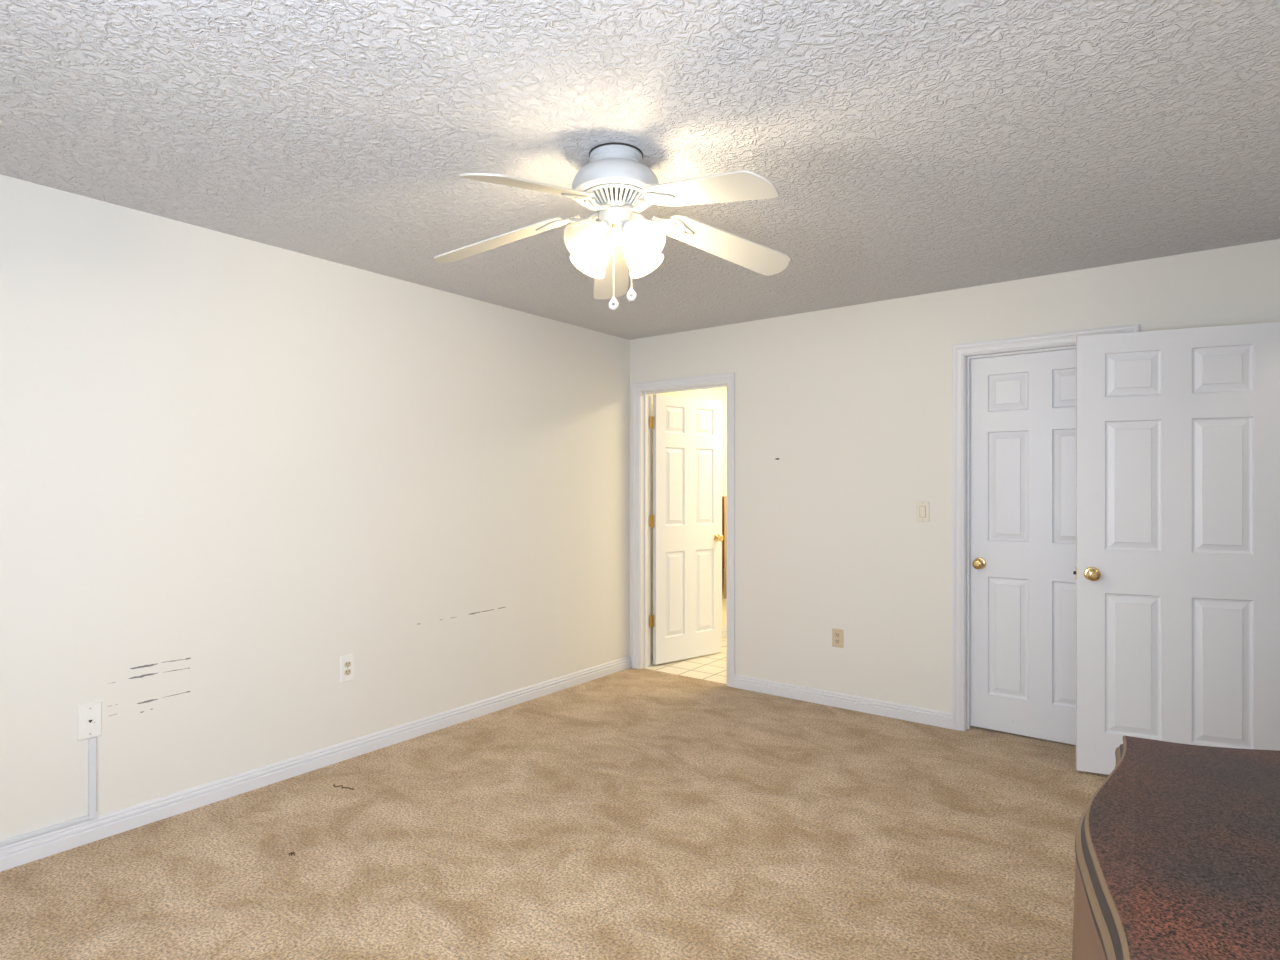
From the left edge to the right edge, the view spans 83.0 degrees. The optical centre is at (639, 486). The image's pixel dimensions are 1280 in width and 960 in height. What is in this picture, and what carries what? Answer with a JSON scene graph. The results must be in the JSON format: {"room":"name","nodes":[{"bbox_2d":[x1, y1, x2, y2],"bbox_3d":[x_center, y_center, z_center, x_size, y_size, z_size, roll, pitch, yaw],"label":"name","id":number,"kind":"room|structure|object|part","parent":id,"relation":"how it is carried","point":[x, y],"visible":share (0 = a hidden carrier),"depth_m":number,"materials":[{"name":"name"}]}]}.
{"room":"bedroom","nodes":[
{"label":"bedroom","id":0,"kind":"room"},
{"bbox_2d":[0,174,629,840],"bbox_3d":[-1.573,0.123,3.519,0.120,2.440,5.040,0,0,37],"label":"wall","id":1,"kind":"structure","parent":0,"point":[233,469],"depth_m":3.25,"materials":[{"name":"white paint"}]},
{"bbox_2d":[0,737,97,846],"bbox_3d":[-2.511,1.104,2.167,0.018,0.306,1.470,0,0,37],"label":"cable cover","id":2,"kind":"object","parent":1,"relation":"attached to","point":[92,742],"visible":1,"depth_m":2.73,"materials":[{"name":"white plastic"}]},
{"bbox_2d":[78,701,101,740],"bbox_3d":[-2.082,0.886,2.737,0.012,0.130,0.074,0,0,37],"label":"phone jack","id":3,"kind":"object","parent":1,"relation":"attached to","point":[89,715],"visible":1,"depth_m":2.73,"materials":[{"name":"white plastic"}]},
{"bbox_2d":[0,656,631,871],"bbox_3d":[-1.518,1.300,3.478,0.016,0.085,4.800,0,0,37],"label":"baseboard","id":4,"kind":"structure","parent":1,"relation":"attached to","point":[18,853],"depth_m":3.24,"materials":[{"name":"white paint"}]},
{"bbox_2d":[340,654,353,682],"bbox_3d":[-1.448,0.897,3.578,0.009,0.130,0.072,0,0,37],"label":"power outlet","id":5,"kind":"object","parent":1,"relation":"attached to","point":[347,661],"visible":1,"depth_m":3.57,"materials":[{"name":"white plastic"}]},
{"bbox_2d":[344,661,350,666],"bbox_3d":[-1.446,0.877,3.576,0.004,0.027,0.034,0,0,37],"label":"receptacle","id":6,"kind":"object","parent":5,"relation":"attached to","point":[346,663],"depth_m":3.57,"materials":[{"name":"grey plastic"}]},
{"bbox_2d":[344,669,350,674],"bbox_3d":[-1.446,0.916,3.576,0.004,0.027,0.034,0,0,37],"label":"receptacle","id":7,"kind":"object","parent":5,"relation":"attached to","point":[346,671],"depth_m":3.57,"materials":[{"name":"grey plastic"}]},
{"bbox_2d":[0,637,1108,959],"bbox_3d":[1.105,1.393,2.996,5.020,0.100,7.440,0,0,37],"label":"floor","id":8,"kind":"structure","parent":0,"point":[631,813],"depth_m":2.67,"materials":[{"name":"carpet"}]},
{"bbox_2d":[1072,735,1279,959],"bbox_3d":[0.976,0.968,1.171,0.501,0.750,1.449,0,0,37],"label":"dresser","id":9,"kind":"object","parent":8,"relation":"on","point":[1177,851],"visible":1,"depth_m":1.18,"materials":[{"name":"brown wood"}]},
{"bbox_3d":[0.812,0.740,1.262,0.106,0.165,0.963,0,0,37],"label":"drawer","id":10,"kind":"part","parent":9,"relation":"part of","materials":[{"name":"brown wood"}]},
{"bbox_3d":[0.982,0.620,1.166,0.486,0.036,1.441,0,0,37],"label":"moulding","id":11,"kind":"part","parent":9,"relation":"part of","materials":[{"name":"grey wood"}]},
{"bbox_2d":[0,0,1279,339],"bbox_3d":[-0.058,-1.147,2.372,3.920,0.100,5.040,0,0,37],"label":"ceiling","id":12,"kind":"structure","parent":0,"point":[908,148],"depth_m":2.23,"materials":[{"name":"white paint"}]},
{"bbox_2d":[434,142,789,309],"bbox_3d":[-0.091,-0.834,2.350,1.250,0.525,1.226,0,0,37],"label":"ceiling fan","id":13,"kind":"object","parent":12,"relation":"hanging from","point":[615,184],"visible":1,"depth_m":2.33,"materials":[{"name":"white"}]},
{"bbox_3d":[-0.486,-0.847,2.492,0.480,0.006,0.146,-13,9,14],"label":"blade","id":14,"kind":"part","parent":13,"relation":"part of","materials":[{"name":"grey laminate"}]},
{"bbox_3d":[-0.302,-0.847,2.035,0.146,0.006,0.480,13,19,29],"label":"blade","id":15,"kind":"part","parent":13,"relation":"part of","materials":[{"name":"grey laminate"}]},
{"bbox_3d":[-0.159,-0.799,2.304,0.060,0.076,0.082,0,0,37],"label":"bulb","id":16,"kind":"part","parent":13,"relation":"part of","materials":[{"name":"white glass"}]},
{"bbox_3d":[-0.155,-0.799,2.481,0.081,0.076,0.059,0,0,37],"label":"bulb","id":17,"kind":"part","parent":13,"relation":"part of","materials":[{"name":"white glass"}]},
{"bbox_3d":[-0.109,-0.847,2.808,0.146,0.006,0.480,-12,-12,-7],"label":"blade","id":18,"kind":"part","parent":13,"relation":"part of","materials":[{"name":"grey laminate"}]},
{"bbox_2d":[582,183,644,212],"bbox_3d":[-0.079,-0.935,2.390,0.224,0.047,0.224,0,0,37],"label":"vent","id":19,"kind":"object","parent":13,"relation":"attached to","point":[613,196],"depth_m":2.32,"materials":[{"name":"white metal"}]},
{"bbox_3d":[-0.085,-0.728,2.338,0.005,0.233,0.005,0,0,37],"label":"pull chain","id":20,"kind":"part","parent":13,"relation":"part of","materials":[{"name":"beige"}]},
{"bbox_3d":[-0.085,-0.594,2.338,0.033,0.044,0.033,0,0,37],"label":"chain knob","id":21,"kind":"part","parent":13,"relation":"part of","materials":[{"name":"white plastic"}]},
{"bbox_3d":[-0.028,-0.741,2.355,0.005,0.194,0.005,0,0,37],"label":"pull chain","id":22,"kind":"part","parent":13,"relation":"part of","materials":[{"name":"beige metal"}]},
{"bbox_3d":[-0.028,-0.627,2.355,0.033,0.044,0.033,0,0,37],"label":"chain knob","id":23,"kind":"part","parent":13,"relation":"part of","materials":[{"name":"white plastic"}]},
{"bbox_3d":[-0.004,-0.799,2.300,0.081,0.076,0.059,0,0,37],"label":"bulb","id":24,"kind":"part","parent":13,"relation":"part of","materials":[{"name":"white glass"}]},
{"bbox_3d":[-0.002,-0.799,2.478,0.060,0.076,0.082,0,0,37],"label":"bulb","id":25,"kind":"part","parent":13,"relation":"part of","materials":[{"name":"white glass"}]},
{"bbox_3d":[0.190,-0.847,2.069,0.146,0.006,0.480,16,2,-42],"label":"blade","id":26,"kind":"part","parent":13,"relation":"part of","materials":[{"name":"grey laminate"}]},
{"bbox_3d":[0.309,-0.847,2.547,0.480,0.006,0.146,14,-17,-21],"label":"blade","id":27,"kind":"part","parent":13,"relation":"part of","materials":[{"name":"grey laminate"}]},
{"bbox_2d":[651,387,726,648],"bbox_3d":[1.551,0.123,5.820,2.320,2.440,2.400,0,0,37],"label":"wall","id":28,"kind":"structure","parent":0,"point":[718,394],"depth_m":6.37,"materials":[{"name":"beige paint"}]},
{"bbox_2d":[650,394,723,664],"bbox_3d":[0.361,0.319,5.628,0.739,2.025,0.164,0,0,-38],"label":"door","id":29,"kind":"structure","parent":28,"relation":"in","point":[686,519],"depth_m":5.61,"materials":[{"name":"white paint"}]},
{"bbox_3d":[0.634,0.406,5.781,0.066,0.066,0.062,0,0,-38],"label":"knob","id":30,"kind":"part","parent":29,"relation":"part of","materials":[{"name":"gold metal"}]},
{"bbox_2d":[651,626,726,660],"bbox_3d":[0.696,1.300,6.400,0.016,0.085,2.267,0,0,37],"label":"baseboard","id":31,"kind":"structure","parent":28,"relation":"attached to","point":[724,629],"depth_m":6.45,"materials":[{"name":"white paint"}]},
{"bbox_3d":[0.844,0.093,6.562,0.057,0.044,0.544,0,0,37],"label":"towel bar","id":32,"kind":"object","parent":28,"relation":"attached to","visible":0},
{"bbox_2d":[722,496,726,598],"bbox_3d":[0.854,0.532,6.539,0.032,0.902,0.400,0,0,37],"label":"towel","id":33,"kind":"object","parent":32,"relation":"hanging from","point":[724,500],"visible":0.17,"depth_m":6.39,"materials":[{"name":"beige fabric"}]},
{"bbox_2d":[630,239,1279,712],"bbox_3d":[1.475,0.123,4.296,3.800,2.440,0.120,0,0,37],"label":"wall","id":34,"kind":"structure","parent":0,"point":[843,415],"depth_m":4.30,"materials":[{"name":"white paint"}]},
{"bbox_2d":[632,372,734,686],"bbox_3d":[0.330,0.287,5.160,0.862,2.111,0.150,0,0,37],"label":"door frame","id":35,"kind":"structure","parent":34,"relation":"attached to","point":[641,392],"depth_m":5.34,"materials":[{"name":"white paint"}]},
{"bbox_2d":[832,628,843,647],"bbox_3d":[1.208,0.923,4.418,0.072,0.112,0.009,0,0,37],"label":"power outlet","id":36,"kind":"object","parent":34,"relation":"attached to","point":[837,634],"visible":1,"depth_m":4.41,"materials":[{"name":"beige plastic"}]},
{"bbox_2d":[734,674,951,728],"bbox_3d":[1.183,1.300,4.432,1.386,0.085,0.016,0,0,37],"label":"baseboard","id":37,"kind":"structure","parent":34,"relation":"attached to","point":[845,701],"depth_m":4.37,"materials":[{"name":"white paint"}]},
{"bbox_2d":[917,502,928,521],"bbox_3d":[1.608,0.140,4.112,0.070,0.114,0.012,0,0,37],"label":"light switch","id":38,"kind":"object","parent":34,"relation":"attached to","point":[922,507],"visible":1,"depth_m":4.11,"materials":[{"name":"beige plastic"}]},
{"bbox_2d":[971,349,1075,744],"bbox_3d":[2.116,0.308,3.810,0.713,2.045,0.100,0,0,37],"label":"door","id":39,"kind":"structure","parent":34,"relation":"in","point":[1023,406],"depth_m":3.88,"materials":[{"name":"white paint"}]},
{"bbox_3d":[1.864,0.423,3.981,0.066,0.066,0.062,0,0,37],"label":"knob","id":40,"kind":"part","parent":39,"relation":"part of","materials":[{"name":"gold metal"}]},
{"bbox_2d":[952,324,1138,730],"bbox_3d":[2.110,0.277,3.804,0.855,2.132,0.138,0,0,37],"label":"door frame","id":41,"kind":"structure","parent":34,"relation":"attached to","point":[962,354],"depth_m":3.99,"materials":[{"name":"white paint"}]},
{"bbox_3d":[1.420,0.123,1.176,0.120,2.440,4.920,0,0,37],"label":"wall","id":42,"kind":"structure","parent":0,"visible":0},
{"bbox_2d":[1073,322,1279,774],"bbox_3d":[2.420,0.311,3.247,0.821,2.035,0.164,0,0,24],"label":"door","id":43,"kind":"structure","parent":42,"relation":"in","point":[1177,572],"depth_m":3.23,"materials":[{"name":"white paint"}]},
{"bbox_3d":[2.091,0.404,3.338,0.066,0.066,0.062,0,0,24],"label":"knob","id":44,"kind":"part","parent":43,"relation":"part of","materials":[{"name":"gold metal"}]}
]}

